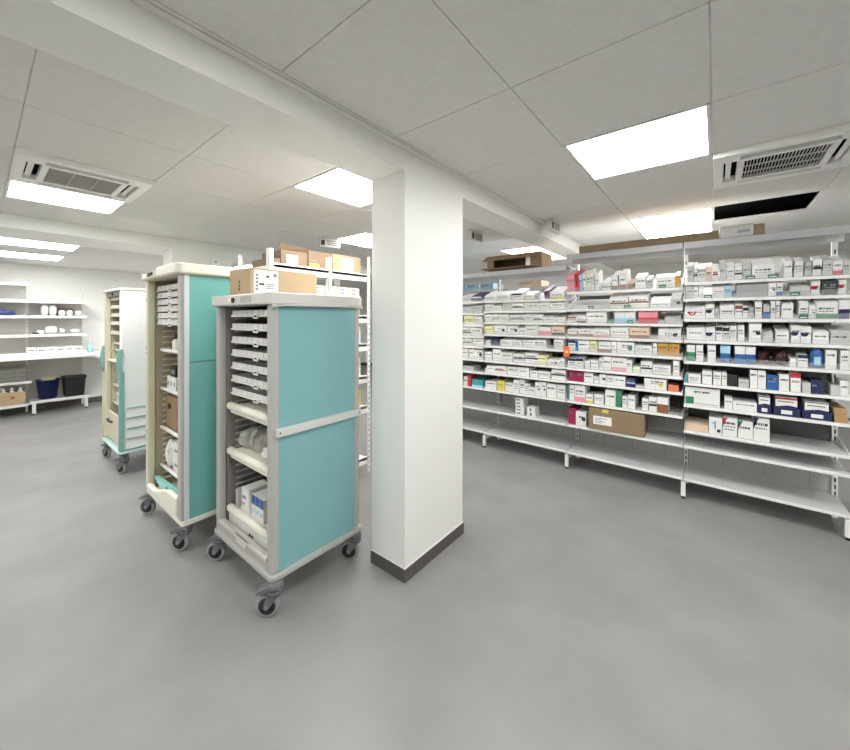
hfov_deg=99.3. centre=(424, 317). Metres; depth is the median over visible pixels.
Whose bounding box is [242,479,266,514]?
carton
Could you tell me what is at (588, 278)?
carton
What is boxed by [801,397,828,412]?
carton
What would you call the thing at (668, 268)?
wall
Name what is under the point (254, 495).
carton
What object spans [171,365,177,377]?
case
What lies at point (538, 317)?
carton
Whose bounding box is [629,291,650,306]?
carton
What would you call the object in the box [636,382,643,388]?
carton
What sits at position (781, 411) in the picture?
display tray
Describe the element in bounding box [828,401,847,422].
carton
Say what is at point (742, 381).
carton
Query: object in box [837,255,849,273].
carton
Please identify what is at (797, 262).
carton
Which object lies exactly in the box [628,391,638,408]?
carton
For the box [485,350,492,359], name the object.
carton
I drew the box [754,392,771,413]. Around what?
display tray
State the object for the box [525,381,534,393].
carton
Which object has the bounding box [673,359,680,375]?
carton
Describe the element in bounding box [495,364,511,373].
carton
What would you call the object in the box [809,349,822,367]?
canister
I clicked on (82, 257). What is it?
ceiling
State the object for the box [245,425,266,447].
packet
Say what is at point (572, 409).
carton
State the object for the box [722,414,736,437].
carton
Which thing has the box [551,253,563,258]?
diffuser
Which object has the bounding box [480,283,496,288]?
carton
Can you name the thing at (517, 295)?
carton
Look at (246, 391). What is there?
tray
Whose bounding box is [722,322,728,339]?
carton
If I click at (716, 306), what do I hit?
carton
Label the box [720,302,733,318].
carton
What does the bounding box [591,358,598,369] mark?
carton
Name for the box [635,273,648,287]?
carton
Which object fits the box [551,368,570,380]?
carton
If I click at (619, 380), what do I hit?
carton
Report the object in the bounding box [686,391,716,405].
print
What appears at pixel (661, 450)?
shelving unit
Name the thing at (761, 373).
carton
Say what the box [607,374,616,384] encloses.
carton
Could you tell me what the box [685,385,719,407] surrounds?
carton
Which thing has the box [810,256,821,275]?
carton
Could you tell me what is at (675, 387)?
carton
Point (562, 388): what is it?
carton
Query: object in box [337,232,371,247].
ceiling light
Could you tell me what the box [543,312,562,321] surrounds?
carton
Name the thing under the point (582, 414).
carton
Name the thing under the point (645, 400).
carton
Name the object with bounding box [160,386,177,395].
shelf
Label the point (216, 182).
ceiling
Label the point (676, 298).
carton
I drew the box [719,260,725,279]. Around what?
carton
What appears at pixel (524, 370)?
carton
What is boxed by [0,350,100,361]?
countertop
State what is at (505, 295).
carton
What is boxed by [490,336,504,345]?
carton
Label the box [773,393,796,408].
carton
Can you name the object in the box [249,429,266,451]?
packet
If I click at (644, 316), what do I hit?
carton
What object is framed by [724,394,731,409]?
carton
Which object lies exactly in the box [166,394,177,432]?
cardboard box
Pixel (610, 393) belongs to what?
carton
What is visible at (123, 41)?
beam
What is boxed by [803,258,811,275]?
carton
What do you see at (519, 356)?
carton
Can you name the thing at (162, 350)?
shelf
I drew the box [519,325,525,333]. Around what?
carton
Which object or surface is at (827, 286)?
carton
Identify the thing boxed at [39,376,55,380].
crumpled paper
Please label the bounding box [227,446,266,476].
shelf
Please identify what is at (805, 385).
carton
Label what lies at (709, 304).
carton
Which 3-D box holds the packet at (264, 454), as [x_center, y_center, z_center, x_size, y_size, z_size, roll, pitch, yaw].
[-0.847,0.752,2.025,0.104,0.072,0.129,0,0,39]
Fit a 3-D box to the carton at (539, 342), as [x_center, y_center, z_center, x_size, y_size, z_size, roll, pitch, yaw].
[1.200,0.258,3.683,0.122,0.101,0.148,0,0,39]
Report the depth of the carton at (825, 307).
2.41 m
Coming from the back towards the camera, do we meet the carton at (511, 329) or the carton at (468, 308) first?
the carton at (468, 308)
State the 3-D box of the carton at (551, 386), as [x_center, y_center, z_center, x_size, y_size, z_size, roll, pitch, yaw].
[1.319,0.725,3.654,0.095,0.136,0.213,0,0,39]
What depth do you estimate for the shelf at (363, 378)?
3.35 m
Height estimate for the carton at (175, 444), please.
0.100 m
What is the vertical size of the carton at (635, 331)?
0.132 m
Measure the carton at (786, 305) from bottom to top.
0.167 m
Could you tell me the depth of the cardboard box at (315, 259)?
3.01 m
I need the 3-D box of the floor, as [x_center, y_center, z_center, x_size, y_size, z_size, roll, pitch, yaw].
[-0.522,1.480,3.500,11.600,0.060,10.200,0,0,39]
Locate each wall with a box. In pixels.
[0,262,364,404]
[365,249,849,417]
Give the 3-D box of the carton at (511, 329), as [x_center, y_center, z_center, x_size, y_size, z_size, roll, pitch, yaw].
[0.978,0.110,3.877,0.130,0.131,0.185,0,0,39]
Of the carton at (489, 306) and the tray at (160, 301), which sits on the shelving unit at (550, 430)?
the carton at (489, 306)
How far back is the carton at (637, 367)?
3.11 m
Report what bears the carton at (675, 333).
on the shelving unit at (661, 450)
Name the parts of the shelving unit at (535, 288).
shelf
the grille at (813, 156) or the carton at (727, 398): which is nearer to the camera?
the grille at (813, 156)
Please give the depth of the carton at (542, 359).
3.62 m
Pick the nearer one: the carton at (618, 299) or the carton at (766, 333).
the carton at (766, 333)
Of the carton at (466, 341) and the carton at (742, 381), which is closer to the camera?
the carton at (742, 381)
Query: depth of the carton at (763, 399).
2.62 m
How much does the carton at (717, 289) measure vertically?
0.123 m
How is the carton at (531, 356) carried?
on the shelving unit at (550, 430)
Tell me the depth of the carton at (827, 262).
2.40 m
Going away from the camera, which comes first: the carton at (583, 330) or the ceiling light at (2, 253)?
the carton at (583, 330)
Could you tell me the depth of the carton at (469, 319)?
4.16 m
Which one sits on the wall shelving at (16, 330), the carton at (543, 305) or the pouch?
the pouch
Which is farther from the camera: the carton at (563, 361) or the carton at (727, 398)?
the carton at (563, 361)
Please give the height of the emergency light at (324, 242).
0.110 m
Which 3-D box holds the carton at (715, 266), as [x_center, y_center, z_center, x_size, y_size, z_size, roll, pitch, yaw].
[2.260,-0.352,2.808,0.034,0.140,0.161,0,0,39]
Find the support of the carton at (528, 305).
on the shelving unit at (550, 430)
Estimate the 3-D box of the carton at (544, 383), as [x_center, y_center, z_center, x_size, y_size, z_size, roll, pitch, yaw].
[1.239,0.720,3.682,0.052,0.146,0.181,0,0,39]
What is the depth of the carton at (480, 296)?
4.13 m
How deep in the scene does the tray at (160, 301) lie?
2.54 m
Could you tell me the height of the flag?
0.100 m
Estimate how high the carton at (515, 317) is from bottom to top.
0.121 m
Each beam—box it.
[0,0,621,273]
[0,213,371,278]
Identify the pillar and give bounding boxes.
[164,248,232,266]
[372,170,462,567]
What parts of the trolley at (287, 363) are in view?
corner post, shutter door, drawer, corner post, lid, frame, panel, panel, rail, corner post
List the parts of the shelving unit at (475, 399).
shelf, shelf, shelf, shelf, shelf, shelf, shelf, shelf, shelf, panel, panel, shelf, shelf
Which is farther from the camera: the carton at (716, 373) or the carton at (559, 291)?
the carton at (559, 291)
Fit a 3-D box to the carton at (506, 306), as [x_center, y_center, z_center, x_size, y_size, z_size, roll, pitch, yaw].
[0.929,-0.140,3.925,0.099,0.118,0.176,0,0,39]
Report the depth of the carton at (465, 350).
4.18 m
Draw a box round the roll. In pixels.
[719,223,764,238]
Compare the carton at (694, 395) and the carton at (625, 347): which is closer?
the carton at (694, 395)
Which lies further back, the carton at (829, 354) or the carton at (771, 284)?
the carton at (771, 284)
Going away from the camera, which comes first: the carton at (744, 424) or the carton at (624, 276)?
the carton at (744, 424)
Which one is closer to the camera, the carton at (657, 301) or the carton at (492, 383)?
the carton at (657, 301)
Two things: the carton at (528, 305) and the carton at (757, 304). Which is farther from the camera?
the carton at (528, 305)
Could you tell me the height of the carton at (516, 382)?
0.137 m
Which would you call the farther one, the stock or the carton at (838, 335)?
the stock
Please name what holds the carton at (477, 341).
on the shelving unit at (475, 399)
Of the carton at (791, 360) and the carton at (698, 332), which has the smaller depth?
the carton at (791, 360)
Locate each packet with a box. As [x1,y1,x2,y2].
[40,305,47,315]
[45,326,56,333]
[48,305,56,315]
[58,310,64,315]
[58,328,64,333]
[66,310,72,315]
[69,329,79,332]
[75,311,81,315]
[165,439,177,466]
[239,427,251,446]
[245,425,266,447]
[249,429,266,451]
[254,434,261,452]
[260,433,266,451]
[261,447,266,458]
[756,348,768,362]
[772,349,786,364]
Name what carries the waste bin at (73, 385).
on the wall shelving at (16, 330)
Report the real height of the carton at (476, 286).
0.069 m
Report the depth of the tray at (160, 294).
2.54 m
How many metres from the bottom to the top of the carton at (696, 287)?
0.149 m
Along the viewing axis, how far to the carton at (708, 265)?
2.79 m
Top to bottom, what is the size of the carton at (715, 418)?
0.126 m
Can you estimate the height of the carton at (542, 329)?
0.131 m
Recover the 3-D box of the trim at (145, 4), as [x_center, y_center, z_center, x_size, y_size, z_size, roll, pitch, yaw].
[0.485,-0.930,2.689,0.034,0.024,10.000,0,0,39]
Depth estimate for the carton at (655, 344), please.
3.03 m
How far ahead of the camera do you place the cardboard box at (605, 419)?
3.17 m
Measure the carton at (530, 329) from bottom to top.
0.136 m
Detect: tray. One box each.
[110,297,118,300]
[110,305,118,308]
[110,313,118,316]
[110,321,118,324]
[110,330,118,334]
[157,283,177,291]
[157,291,177,298]
[157,298,177,305]
[157,305,177,312]
[157,313,177,319]
[157,319,177,326]
[231,310,266,318]
[231,323,266,332]
[231,335,266,346]
[231,347,266,360]
[231,360,266,375]
[231,372,266,389]
[231,385,266,403]
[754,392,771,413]
[770,393,800,417]
[798,396,832,421]
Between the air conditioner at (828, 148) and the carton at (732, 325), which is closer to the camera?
the air conditioner at (828, 148)
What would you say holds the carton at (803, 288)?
on the shelving unit at (800, 466)
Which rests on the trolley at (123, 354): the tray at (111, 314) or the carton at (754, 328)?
the tray at (111, 314)
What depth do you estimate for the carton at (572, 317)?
3.45 m
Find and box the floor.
[0,365,849,749]
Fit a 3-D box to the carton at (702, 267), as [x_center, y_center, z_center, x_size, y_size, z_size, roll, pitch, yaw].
[2.226,-0.365,2.900,0.046,0.158,0.235,0,0,39]
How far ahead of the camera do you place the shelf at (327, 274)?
3.02 m
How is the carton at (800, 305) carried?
in the shelving unit at (800, 466)
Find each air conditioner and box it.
[9,147,153,202]
[713,123,849,189]
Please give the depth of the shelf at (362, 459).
3.35 m
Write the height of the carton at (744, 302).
0.143 m
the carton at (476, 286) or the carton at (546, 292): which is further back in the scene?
the carton at (476, 286)
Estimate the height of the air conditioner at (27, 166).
0.192 m
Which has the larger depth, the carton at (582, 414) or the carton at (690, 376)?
the carton at (582, 414)
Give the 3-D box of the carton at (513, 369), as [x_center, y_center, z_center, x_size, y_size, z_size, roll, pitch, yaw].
[0.997,0.567,3.914,0.124,0.084,0.199,0,0,39]
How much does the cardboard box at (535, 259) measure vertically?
0.159 m
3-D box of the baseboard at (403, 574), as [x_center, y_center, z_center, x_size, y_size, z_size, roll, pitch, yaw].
[-0.031,1.411,2.283,0.273,0.078,0.592,0,0,39]
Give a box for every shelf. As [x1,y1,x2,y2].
[160,348,177,353]
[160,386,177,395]
[160,425,177,437]
[160,462,177,478]
[226,401,266,425]
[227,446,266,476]
[227,503,266,541]
[254,263,366,281]
[359,315,366,322]
[359,343,366,350]
[359,375,366,383]
[359,405,366,413]
[359,454,366,466]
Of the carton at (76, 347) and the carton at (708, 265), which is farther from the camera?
the carton at (76, 347)
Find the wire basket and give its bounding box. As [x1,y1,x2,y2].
[0,364,27,382]
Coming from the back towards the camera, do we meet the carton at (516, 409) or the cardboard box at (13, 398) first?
the cardboard box at (13, 398)
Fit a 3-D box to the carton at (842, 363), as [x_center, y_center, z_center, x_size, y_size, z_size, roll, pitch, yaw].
[2.782,0.274,2.407,0.036,0.140,0.140,0,0,39]
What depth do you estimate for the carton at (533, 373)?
3.69 m
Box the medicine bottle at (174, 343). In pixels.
[172,334,177,349]
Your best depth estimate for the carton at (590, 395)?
3.34 m
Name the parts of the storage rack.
post, post, post, post, post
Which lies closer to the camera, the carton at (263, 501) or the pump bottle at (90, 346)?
the carton at (263, 501)
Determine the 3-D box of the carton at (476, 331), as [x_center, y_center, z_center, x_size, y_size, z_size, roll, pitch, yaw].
[0.625,0.144,4.134,0.130,0.129,0.169,0,0,39]
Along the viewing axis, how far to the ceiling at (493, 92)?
1.39 m
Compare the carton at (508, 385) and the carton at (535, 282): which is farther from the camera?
the carton at (535, 282)
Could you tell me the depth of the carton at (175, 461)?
2.56 m
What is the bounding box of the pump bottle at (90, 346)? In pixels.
[87,340,92,351]
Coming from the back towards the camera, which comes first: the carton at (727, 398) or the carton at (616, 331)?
the carton at (616, 331)
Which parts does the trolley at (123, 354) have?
handle post, corner post, drawer, handle post, corner post, lid, panel, ribbed panel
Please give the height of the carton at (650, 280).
0.116 m
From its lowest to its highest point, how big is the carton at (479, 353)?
0.127 m
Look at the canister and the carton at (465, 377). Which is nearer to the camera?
the canister
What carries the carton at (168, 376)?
on the trolley at (179, 295)
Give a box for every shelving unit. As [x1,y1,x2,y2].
[463,272,497,432]
[463,285,581,438]
[483,265,576,452]
[565,243,684,479]
[681,225,849,540]
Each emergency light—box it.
[319,237,339,248]
[468,229,482,242]
[547,218,559,234]
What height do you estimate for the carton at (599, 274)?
0.203 m
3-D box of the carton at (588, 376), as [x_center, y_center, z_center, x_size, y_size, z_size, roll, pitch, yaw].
[1.562,0.559,3.404,0.078,0.090,0.141,0,0,39]
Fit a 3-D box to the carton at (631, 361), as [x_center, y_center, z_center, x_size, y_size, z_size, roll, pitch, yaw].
[1.838,0.414,3.214,0.041,0.126,0.222,0,0,39]
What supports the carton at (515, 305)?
on the shelving unit at (550, 430)
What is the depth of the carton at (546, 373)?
3.61 m
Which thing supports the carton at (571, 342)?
on the shelving unit at (661, 450)
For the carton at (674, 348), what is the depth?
2.93 m
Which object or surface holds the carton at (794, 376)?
on the shelving unit at (800, 466)
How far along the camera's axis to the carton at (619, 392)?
3.19 m
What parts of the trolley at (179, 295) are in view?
corner post, door handle, corner post, frame, lid, panel, panel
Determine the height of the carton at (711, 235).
0.066 m
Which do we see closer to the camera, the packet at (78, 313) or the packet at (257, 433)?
the packet at (257, 433)
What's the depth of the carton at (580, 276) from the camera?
3.36 m
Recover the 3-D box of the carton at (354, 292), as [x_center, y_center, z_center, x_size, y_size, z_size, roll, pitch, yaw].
[-0.766,-0.141,3.413,0.302,0.260,0.120,0,0,39]
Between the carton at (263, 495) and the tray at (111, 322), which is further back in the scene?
the tray at (111, 322)
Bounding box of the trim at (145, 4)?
[129,0,623,266]
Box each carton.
[26,347,35,352]
[36,347,45,352]
[46,346,54,351]
[54,346,64,351]
[56,308,73,315]
[65,345,73,350]
[72,345,82,350]
[167,375,170,388]
[170,376,172,389]
[173,377,177,391]
[173,441,177,458]
[173,456,177,473]
[236,481,255,506]
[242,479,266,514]
[252,488,266,517]
[256,492,266,520]
[260,496,266,523]
[317,285,323,294]
[324,286,336,294]
[337,287,347,295]
[348,288,358,296]
[463,293,476,301]
[463,304,474,312]
[463,327,467,335]
[463,338,473,345]
[463,348,469,357]
[463,364,480,370]
[464,315,475,323]
[464,374,477,385]
[467,284,479,289]
[467,327,471,335]
[468,374,476,385]
[469,348,476,358]
[471,292,489,300]
[471,326,484,335]
[472,303,486,312]
[472,377,489,387]
[473,336,490,345]
[474,315,484,323]
[474,348,491,359]
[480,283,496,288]
[484,291,502,300]
[484,313,493,321]
[484,324,495,333]
[485,303,496,310]
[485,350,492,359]
[485,378,501,389]
[487,363,499,372]
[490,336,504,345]
[492,313,502,321]
[493,303,502,310]
[493,348,508,360]
[494,324,508,333]
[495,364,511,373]
[497,290,515,300]
[497,378,513,390]
[500,313,512,321]
[500,337,515,345]
[501,350,517,361]
[503,302,512,309]
[505,380,512,391]
[507,324,522,333]
[508,365,522,374]
[510,313,526,321]
[511,288,529,299]
[511,302,525,309]
[511,337,526,346]
[513,350,526,362]
[513,378,521,392]
[515,396,527,401]
[515,400,527,404]
[515,407,526,411]
[515,411,526,414]
[516,403,528,408]
[518,280,548,286]
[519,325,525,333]
[519,366,535,376]
[520,378,530,393]
[523,291,539,299]
[523,337,536,346]
[524,302,539,309]
[524,313,535,321]
[525,325,539,334]
[525,350,545,363]
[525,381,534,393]
[527,405,538,412]
[527,410,539,417]
[529,386,534,394]
[530,369,543,377]
[533,313,547,321]
[534,338,550,347]
[535,380,541,395]
[538,325,552,334]
[538,353,551,364]
[539,301,551,309]
[539,369,550,378]
[541,381,549,396]
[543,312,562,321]
[544,285,556,298]
[547,356,560,365]
[547,382,559,397]
[550,286,567,298]
[550,300,568,309]
[551,325,569,335]
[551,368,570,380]
[554,338,568,348]
[557,312,570,321]
[557,383,569,398]
[559,355,570,365]
[566,272,573,291]
[568,312,579,321]
[568,325,580,335]
[568,339,576,349]
[568,355,578,367]
[568,383,575,400]
[568,404,580,424]
[569,370,585,381]
[570,271,577,291]
[575,269,584,290]
[575,339,589,351]
[575,384,589,401]
[576,311,587,322]
[576,355,587,367]
[576,408,588,426]
[578,325,594,335]
[579,230,718,253]
[579,271,585,290]
[582,270,589,290]
[584,371,596,382]
[585,357,594,368]
[586,269,595,289]
[586,311,611,321]
[586,391,597,403]
[589,340,599,351]
[590,271,595,289]
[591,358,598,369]
[592,326,610,336]
[594,269,602,289]
[594,374,598,382]
[594,391,604,404]
[598,340,612,352]
[599,355,604,369]
[599,373,608,383]
[602,277,611,289]
[603,355,612,370]
[605,387,617,406]
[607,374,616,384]
[610,292,630,307]
[610,326,629,337]
[611,271,621,289]
[611,340,617,352]
[612,356,628,371]
[614,311,638,322]
[614,374,627,385]
[616,389,623,406]
[617,341,636,353]
[619,269,630,288]
[622,394,628,407]
[626,357,635,372]
[626,376,637,387]
[627,279,634,288]
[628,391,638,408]
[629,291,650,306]
[629,326,651,337]
[633,363,640,372]
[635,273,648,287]
[635,341,652,354]
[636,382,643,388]
[638,311,660,322]
[641,358,653,373]
[642,395,649,410]
[644,377,668,390]
[646,275,653,287]
[649,393,659,411]
[650,296,670,307]
[653,342,657,354]
[653,360,672,374]
[655,273,675,287]
[657,394,669,413]
[658,326,681,339]
[658,342,669,354]
[665,312,681,322]
[668,383,679,391]
[669,343,680,356]
[671,293,682,306]
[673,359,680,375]
[675,271,681,286]
[685,302,705,317]
[685,371,700,382]
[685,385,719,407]
[685,416,708,432]
[686,285,693,297]
[687,262,693,281]
[687,325,705,339]
[687,343,695,360]
[694,262,697,281]
[694,285,698,297]
[696,343,703,361]
[698,263,705,280]
[699,286,703,296]
[702,368,711,383]
[706,262,711,280]
[706,301,713,317]
[706,322,714,340]
[708,344,715,361]
[709,411,721,434]
[712,284,723,297]
[713,264,717,280]
[713,370,720,384]
[715,305,718,317]
[716,323,721,340]
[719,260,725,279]
[720,258,739,263]
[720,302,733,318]
[720,344,729,362]
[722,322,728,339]
[722,370,726,385]
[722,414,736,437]
[724,283,731,296]
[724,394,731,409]
[726,262,733,279]
[727,372,736,386]
[729,322,736,340]
[732,397,756,412]
[734,263,741,279]
[734,300,742,317]
[734,345,744,363]
[735,282,767,296]
[737,322,743,340]
[737,416,752,439]
[738,377,748,387]
[742,260,750,278]
[742,300,747,317]
[743,256,790,263]
[745,345,755,363]
[748,304,753,317]
[748,322,760,341]
[749,368,756,388]
[750,258,774,278]
[751,415,769,442]
[753,300,761,317]
[756,368,765,388]
[757,392,769,405]
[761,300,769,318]
[761,328,772,341]
[766,371,777,389]
[767,281,775,295]
[768,300,774,318]
[772,325,788,342]
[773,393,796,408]
[774,299,779,317]
[775,281,782,294]
[775,370,788,390]
[779,299,792,317]
[781,257,791,276]
[786,353,795,366]
[787,282,809,295]
[788,322,800,342]
[788,370,800,391]
[792,257,803,276]
[794,299,808,317]
[795,351,807,366]
[798,322,810,342]
[801,380,810,392]
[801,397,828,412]
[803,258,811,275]
[807,279,820,294]
[807,299,815,318]
[807,377,822,393]
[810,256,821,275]
[811,298,837,317]
[811,328,828,343]
[819,255,832,274]
[819,279,837,294]
[822,348,836,369]
[824,325,849,344]
[825,382,839,395]
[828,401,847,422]
[829,256,842,274]
[834,377,847,395]
[835,278,845,293]
[835,298,849,318]
[836,348,848,369]
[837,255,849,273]
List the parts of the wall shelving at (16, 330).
shelf, shelf, shelf, shelf, shelf, shelf, shelf, leg, panel, shelf, shelf, shelf, shelf, shelf, leg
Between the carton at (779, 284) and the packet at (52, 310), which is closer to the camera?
the carton at (779, 284)
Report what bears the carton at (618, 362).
on the shelving unit at (661, 450)
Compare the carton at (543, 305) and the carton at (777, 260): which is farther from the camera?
the carton at (543, 305)
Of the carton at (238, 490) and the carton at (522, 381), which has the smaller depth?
the carton at (238, 490)
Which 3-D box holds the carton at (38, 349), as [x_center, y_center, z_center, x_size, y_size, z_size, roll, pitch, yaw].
[-5.885,0.491,5.527,0.201,0.075,0.095,0,0,39]
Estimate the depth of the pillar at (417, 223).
2.10 m
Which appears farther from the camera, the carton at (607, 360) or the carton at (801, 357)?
the carton at (607, 360)
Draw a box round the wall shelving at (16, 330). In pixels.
[0,282,88,414]
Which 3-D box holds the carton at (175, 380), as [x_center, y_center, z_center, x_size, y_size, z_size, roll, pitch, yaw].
[-1.739,0.479,2.604,0.058,0.105,0.121,0,0,39]
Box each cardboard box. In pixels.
[0,389,24,406]
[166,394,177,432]
[230,267,316,294]
[252,258,279,267]
[262,242,307,266]
[307,250,331,268]
[332,254,360,272]
[480,251,551,271]
[589,406,647,437]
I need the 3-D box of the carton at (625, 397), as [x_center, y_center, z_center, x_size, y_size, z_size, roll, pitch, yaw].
[1.793,0.742,3.215,0.040,0.100,0.124,0,0,39]
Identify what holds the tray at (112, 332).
on the trolley at (123, 354)
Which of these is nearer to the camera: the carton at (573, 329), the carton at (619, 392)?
the carton at (619, 392)
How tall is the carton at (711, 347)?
0.140 m
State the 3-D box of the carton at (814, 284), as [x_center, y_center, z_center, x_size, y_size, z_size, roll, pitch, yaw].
[2.684,-0.223,2.497,0.044,0.134,0.176,0,0,39]
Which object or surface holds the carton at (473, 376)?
on the shelving unit at (475, 399)
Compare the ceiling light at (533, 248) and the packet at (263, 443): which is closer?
the packet at (263, 443)
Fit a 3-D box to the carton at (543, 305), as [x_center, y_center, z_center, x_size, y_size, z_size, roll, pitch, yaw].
[1.244,-0.136,3.662,0.097,0.125,0.198,0,0,39]
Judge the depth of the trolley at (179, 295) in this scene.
2.32 m
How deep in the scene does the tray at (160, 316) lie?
2.53 m
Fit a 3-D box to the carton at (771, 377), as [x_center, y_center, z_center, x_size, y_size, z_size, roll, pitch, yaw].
[2.556,0.465,2.669,0.058,0.104,0.229,0,0,39]
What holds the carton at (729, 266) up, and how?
in the shelving unit at (800, 466)
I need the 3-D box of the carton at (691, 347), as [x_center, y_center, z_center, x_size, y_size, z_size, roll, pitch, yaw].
[2.188,0.269,2.962,0.054,0.148,0.249,0,0,39]
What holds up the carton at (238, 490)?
on the trolley at (287, 363)
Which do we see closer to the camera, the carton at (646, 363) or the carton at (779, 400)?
the carton at (779, 400)
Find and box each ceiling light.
[0,237,80,250]
[0,251,64,260]
[4,176,124,213]
[233,265,251,268]
[292,167,371,207]
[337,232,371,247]
[501,246,550,253]
[548,253,565,259]
[563,103,710,180]
[629,207,712,231]
[640,223,712,238]
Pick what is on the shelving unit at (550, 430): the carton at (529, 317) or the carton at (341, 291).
the carton at (529, 317)
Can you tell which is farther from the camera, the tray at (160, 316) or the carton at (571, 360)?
the carton at (571, 360)
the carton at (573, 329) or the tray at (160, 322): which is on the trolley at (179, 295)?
the tray at (160, 322)
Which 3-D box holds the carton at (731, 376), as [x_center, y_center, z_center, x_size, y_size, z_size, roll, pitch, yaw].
[2.371,0.474,2.789,0.055,0.085,0.184,0,0,39]
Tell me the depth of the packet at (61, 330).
5.67 m
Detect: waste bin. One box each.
[34,378,60,398]
[61,374,86,396]
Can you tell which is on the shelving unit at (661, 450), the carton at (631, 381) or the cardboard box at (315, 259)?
the carton at (631, 381)
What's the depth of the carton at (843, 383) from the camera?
2.38 m
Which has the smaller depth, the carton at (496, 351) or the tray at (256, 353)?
the tray at (256, 353)
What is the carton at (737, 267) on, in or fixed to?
in the shelving unit at (800, 466)
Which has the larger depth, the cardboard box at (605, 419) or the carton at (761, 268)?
the cardboard box at (605, 419)
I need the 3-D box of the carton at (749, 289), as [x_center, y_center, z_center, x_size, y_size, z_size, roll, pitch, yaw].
[2.453,-0.230,2.719,0.170,0.156,0.253,0,0,39]
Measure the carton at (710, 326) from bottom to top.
0.139 m
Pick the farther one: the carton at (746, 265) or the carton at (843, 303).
the carton at (746, 265)
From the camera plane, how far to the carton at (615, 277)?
3.20 m
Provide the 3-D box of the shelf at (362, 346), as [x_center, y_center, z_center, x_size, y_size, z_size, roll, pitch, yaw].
[-1.022,0.274,3.180,0.490,0.072,0.923,0,0,39]
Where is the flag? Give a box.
[563,346,569,356]
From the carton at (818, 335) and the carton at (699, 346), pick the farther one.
the carton at (699, 346)
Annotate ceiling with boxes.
[0,34,590,273]
[0,244,371,289]
[148,0,849,266]
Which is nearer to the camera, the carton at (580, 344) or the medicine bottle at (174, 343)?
the medicine bottle at (174, 343)
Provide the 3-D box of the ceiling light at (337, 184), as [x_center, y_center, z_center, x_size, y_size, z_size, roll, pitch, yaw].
[-0.500,-0.946,2.582,0.620,0.053,0.620,0,0,39]
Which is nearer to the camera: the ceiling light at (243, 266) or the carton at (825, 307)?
the carton at (825, 307)
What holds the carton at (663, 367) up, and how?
on the shelving unit at (661, 450)
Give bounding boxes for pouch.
[0,310,15,314]
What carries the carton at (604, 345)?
on the shelving unit at (661, 450)
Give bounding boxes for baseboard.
[0,362,364,414]
[371,522,463,582]
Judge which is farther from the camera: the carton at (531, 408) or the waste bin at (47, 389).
the waste bin at (47, 389)
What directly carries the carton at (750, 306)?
in the shelving unit at (800, 466)
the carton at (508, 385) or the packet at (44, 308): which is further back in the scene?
the packet at (44, 308)
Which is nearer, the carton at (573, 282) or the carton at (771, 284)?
the carton at (771, 284)
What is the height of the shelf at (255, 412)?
0.063 m
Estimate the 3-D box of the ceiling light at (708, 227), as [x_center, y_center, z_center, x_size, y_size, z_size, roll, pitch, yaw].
[2.752,-0.946,3.945,0.620,0.053,0.620,0,0,39]
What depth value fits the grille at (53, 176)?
2.39 m
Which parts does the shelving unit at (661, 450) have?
leg, shelf, shelf, shelf, shelf, shelf, shelf, shelf, shelf, shelf, shelf, shelf, panel, panel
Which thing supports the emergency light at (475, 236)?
attached to the ceiling at (216, 182)
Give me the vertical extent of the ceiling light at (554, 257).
0.053 m
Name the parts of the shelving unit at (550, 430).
leg, shelf, shelf, shelf, shelf, shelf, shelf, shelf, shelf, shelf, shelf, shelf, panel, panel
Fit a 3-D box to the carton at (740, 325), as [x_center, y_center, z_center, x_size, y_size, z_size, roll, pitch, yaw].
[2.386,0.106,2.730,0.038,0.142,0.168,0,0,39]
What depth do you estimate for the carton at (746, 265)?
2.66 m
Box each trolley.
[99,288,145,473]
[139,262,242,550]
[206,292,362,616]
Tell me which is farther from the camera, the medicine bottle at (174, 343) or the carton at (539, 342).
the carton at (539, 342)
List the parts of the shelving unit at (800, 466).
leg, panel, panel, shelf, shelf, shelf, shelf, shelf, shelf, shelf, shelf, shelf, shelf, shelf, leg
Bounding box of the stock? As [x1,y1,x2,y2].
[0,366,26,382]
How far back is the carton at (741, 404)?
2.68 m
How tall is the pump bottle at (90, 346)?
0.195 m
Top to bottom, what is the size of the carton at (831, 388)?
0.067 m
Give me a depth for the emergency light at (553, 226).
3.38 m
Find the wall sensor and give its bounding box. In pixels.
[210,257,220,265]
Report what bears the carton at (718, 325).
in the shelving unit at (800, 466)
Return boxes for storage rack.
[238,248,369,471]
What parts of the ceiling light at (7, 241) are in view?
frame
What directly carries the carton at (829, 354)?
in the shelving unit at (800, 466)
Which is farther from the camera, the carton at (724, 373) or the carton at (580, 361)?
the carton at (580, 361)
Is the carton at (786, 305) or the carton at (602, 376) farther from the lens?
the carton at (602, 376)
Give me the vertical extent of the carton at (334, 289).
0.260 m
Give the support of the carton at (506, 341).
on the shelving unit at (550, 430)
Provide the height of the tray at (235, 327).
0.048 m
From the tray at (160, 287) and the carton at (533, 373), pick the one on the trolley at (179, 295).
the tray at (160, 287)
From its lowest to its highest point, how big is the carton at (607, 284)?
0.133 m
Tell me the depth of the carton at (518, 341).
3.80 m
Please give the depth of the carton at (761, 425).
2.61 m
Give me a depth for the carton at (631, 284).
3.15 m
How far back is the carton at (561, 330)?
3.52 m
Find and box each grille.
[43,168,121,194]
[741,143,832,178]
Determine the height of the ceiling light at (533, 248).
0.053 m
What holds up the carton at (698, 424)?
on the shelving unit at (800, 466)
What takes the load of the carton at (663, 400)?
on the shelving unit at (661, 450)
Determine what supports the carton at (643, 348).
on the shelving unit at (661, 450)
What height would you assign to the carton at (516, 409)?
0.034 m
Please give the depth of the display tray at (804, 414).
2.45 m
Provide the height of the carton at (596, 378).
0.062 m

